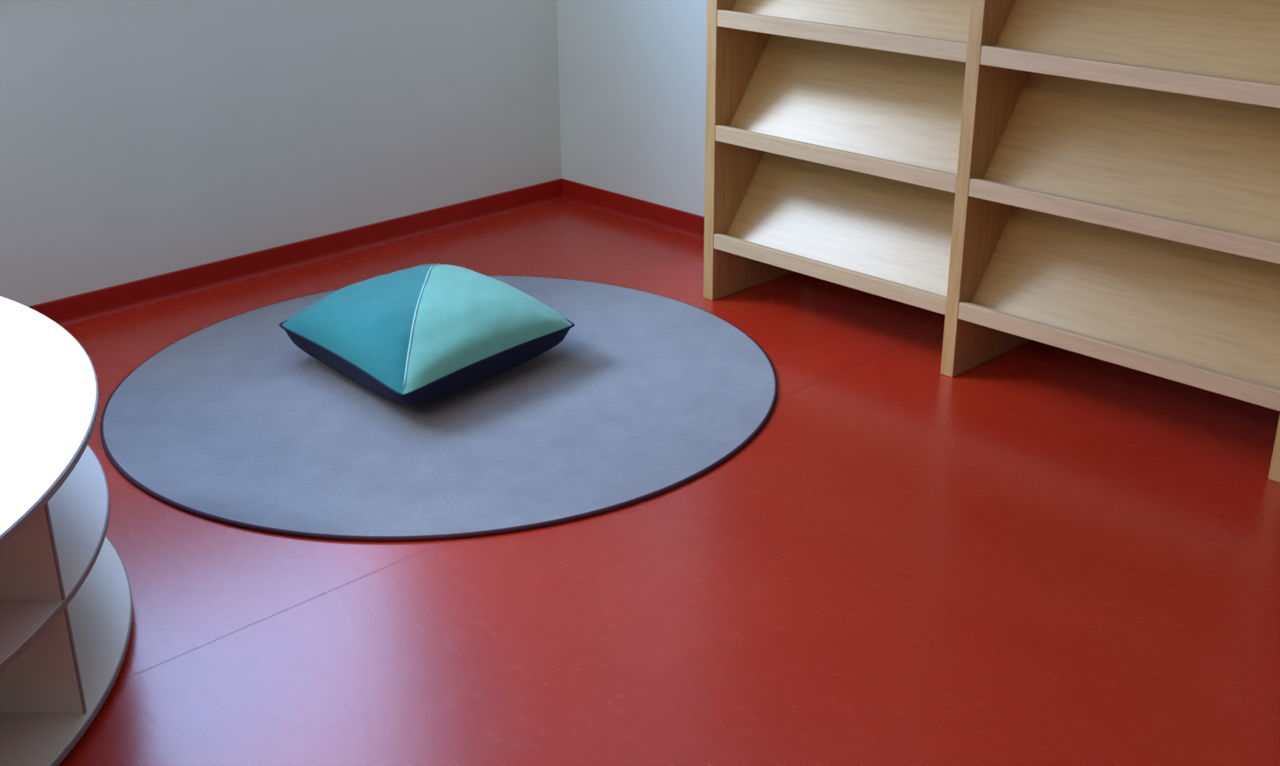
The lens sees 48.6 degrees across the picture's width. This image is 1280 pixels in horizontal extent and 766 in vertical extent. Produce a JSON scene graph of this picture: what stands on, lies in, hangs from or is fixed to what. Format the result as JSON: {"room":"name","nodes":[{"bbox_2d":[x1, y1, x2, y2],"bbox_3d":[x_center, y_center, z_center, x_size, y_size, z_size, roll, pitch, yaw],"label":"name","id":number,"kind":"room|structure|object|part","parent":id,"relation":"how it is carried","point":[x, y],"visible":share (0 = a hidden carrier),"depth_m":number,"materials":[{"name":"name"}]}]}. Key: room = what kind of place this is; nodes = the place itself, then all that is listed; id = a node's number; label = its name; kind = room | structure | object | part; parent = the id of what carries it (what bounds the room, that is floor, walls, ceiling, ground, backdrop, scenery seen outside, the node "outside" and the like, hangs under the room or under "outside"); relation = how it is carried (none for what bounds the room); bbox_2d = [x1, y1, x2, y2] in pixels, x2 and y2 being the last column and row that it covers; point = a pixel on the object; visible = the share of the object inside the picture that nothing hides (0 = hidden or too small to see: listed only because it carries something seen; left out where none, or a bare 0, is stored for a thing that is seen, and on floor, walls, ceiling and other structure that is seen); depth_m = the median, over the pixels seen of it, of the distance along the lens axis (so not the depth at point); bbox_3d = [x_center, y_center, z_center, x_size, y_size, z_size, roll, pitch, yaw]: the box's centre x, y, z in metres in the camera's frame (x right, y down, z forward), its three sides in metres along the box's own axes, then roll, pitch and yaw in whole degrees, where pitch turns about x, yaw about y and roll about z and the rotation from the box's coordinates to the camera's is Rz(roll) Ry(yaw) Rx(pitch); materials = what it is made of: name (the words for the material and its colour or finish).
{"room":"children's library","nodes":[
{"label":"children's library","id":0,"kind":"room"},
{"bbox_2d":[0,0,561,306],"bbox_3d":[-2.895,-1.190,2.879,7.000,3.000,0.200,-21,30,-40],"label":"wall","id":1,"kind":"structure","parent":0,"point":[140,139],"depth_m":4.58,"materials":[{"name":"paint"}]},
{"bbox_2d":[28,178,561,325],"bbox_3d":[-2.813,0.186,3.373,7.000,0.080,0.014,-21,30,-40],"label":"baseboard","id":2,"kind":"structure","parent":1,"relation":"attached to","point":[96,303],"depth_m":4.82,"materials":[{"name":"red plastic"}]},
{"bbox_2d":[556,0,706,216],"bbox_3d":[2.823,-0.943,2.209,0.200,3.000,9.200,-21,30,-40],"label":"wall","id":3,"kind":"structure","parent":0,"point":[632,73],"depth_m":5.18,"materials":[{"name":"paint"}]},
{"bbox_2d":[561,177,704,239],"bbox_3d":[2.824,0.460,2.639,0.014,0.080,9.000,-21,30,-40],"label":"baseboard","id":4,"kind":"structure","parent":3,"relation":"attached to","point":[667,217],"depth_m":5.34,"materials":[{"name":"red plastic"}]},
{"bbox_2d":[57,199,1279,765],"bbox_3d":[0.322,1.507,0.436,7.400,0.120,9.400,-21,30,-40],"label":"floor","id":5,"kind":"structure","parent":0,"point":[1035,553],"depth_m":2.89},
{"bbox_2d":[0,296,132,765],"bbox_3d":[-1.992,0.395,2.299,2.211,0.514,2.192,-21,30,-40],"label":"shelf unit","id":6,"kind":"object","parent":5,"relation":"on","point":[66,605],"visible":1,"depth_m":2.43,"materials":[{"name":"white laminate"}]},
{"bbox_3d":[-1.918,0.354,2.405,1.921,0.015,1.921,-21,30,-40],"label":"shelf","id":7,"kind":"part","parent":6,"relation":"part of","materials":[{"name":"white laminate"}]},
{"bbox_3d":[-1.917,0.563,2.493,1.941,0.015,1.941,-21,30,-40],"label":"shelf","id":8,"kind":"part","parent":6,"relation":"part of","materials":[{"name":"white laminate"}]},
{"bbox_2d":[100,275,777,541],"bbox_3d":[-0.524,-0.008,3.892,1.815,0.010,1.779,-21,30,-40],"label":"rug","id":9,"kind":"object","parent":5,"relation":"on","point":[231,422],"visible":0.93,"depth_m":3.59,"materials":[{"name":"fabric"}]},
{"bbox_2d":[278,263,574,403],"bbox_3d":[-0.599,-0.170,3.975,0.696,0.223,0.746,-21,30,-40],"label":"floor cushion","id":10,"kind":"object","parent":9,"relation":"on","point":[423,333],"visible":1,"depth_m":3.79,"materials":[{"name":"teal fabric"}]},
{"bbox_3d":[-0.806,-0.213,3.952,0.413,0.116,1.004,-1,23,-1],"label":"panel","id":11,"kind":"part","parent":10,"relation":"part of","materials":[{"name":"teal fabric"}]},
{"bbox_3d":[-0.599,-0.223,3.953,0.005,0.109,0.951,-1,23,-1],"label":"seam cord","id":12,"kind":"part","parent":10,"relation":"part of","materials":[{"name":"fabric"}]},
{"bbox_3d":[-0.393,-0.220,3.959,0.413,0.118,1.004,-1,23,-1],"label":"panel","id":13,"kind":"part","parent":10,"relation":"part of","materials":[{"name":"green fabric"}]},
{"bbox_2d":[703,0,1279,482],"bbox_3d":[1.008,-0.938,3.697,0.455,1.860,1.859,-21,30,-40],"label":"bookcase","id":14,"kind":"object","parent":5,"relation":"on","point":[1096,179],"visible":1,"depth_m":3.68,"materials":[{"name":"brown wood"}]},
{"bbox_3d":[0.704,-0.633,4.194,0.408,0.566,0.863,-21,30,-40],"label":"display shelf","id":15,"kind":"part","parent":14,"relation":"part of","materials":[{"name":"brown wood"}]},
{"bbox_3d":[0.703,-0.947,4.063,0.408,0.566,0.863,-21,30,-40],"label":"display shelf","id":16,"kind":"part","parent":14,"relation":"part of","materials":[{"name":"brown wood"}]},
{"bbox_3d":[0.701,-1.261,3.931,0.408,0.566,0.863,-21,30,-40],"label":"display shelf","id":17,"kind":"part","parent":14,"relation":"part of","materials":[{"name":"brown wood"}]},
{"bbox_3d":[1.339,-0.384,3.592,0.408,0.566,0.876,-21,30,-40],"label":"display shelf","id":18,"kind":"part","parent":14,"relation":"part of","materials":[{"name":"brown wood"}]},
{"bbox_3d":[1.337,-0.698,3.460,0.408,0.566,0.876,-21,30,-40],"label":"display shelf","id":19,"kind":"part","parent":14,"relation":"part of","materials":[{"name":"brown wood"}]},
{"bbox_3d":[1.335,-1.012,3.329,0.408,0.566,0.876,-21,30,-40],"label":"display shelf","id":20,"kind":"part","parent":14,"relation":"part of","materials":[{"name":"brown wood"}]}
]}

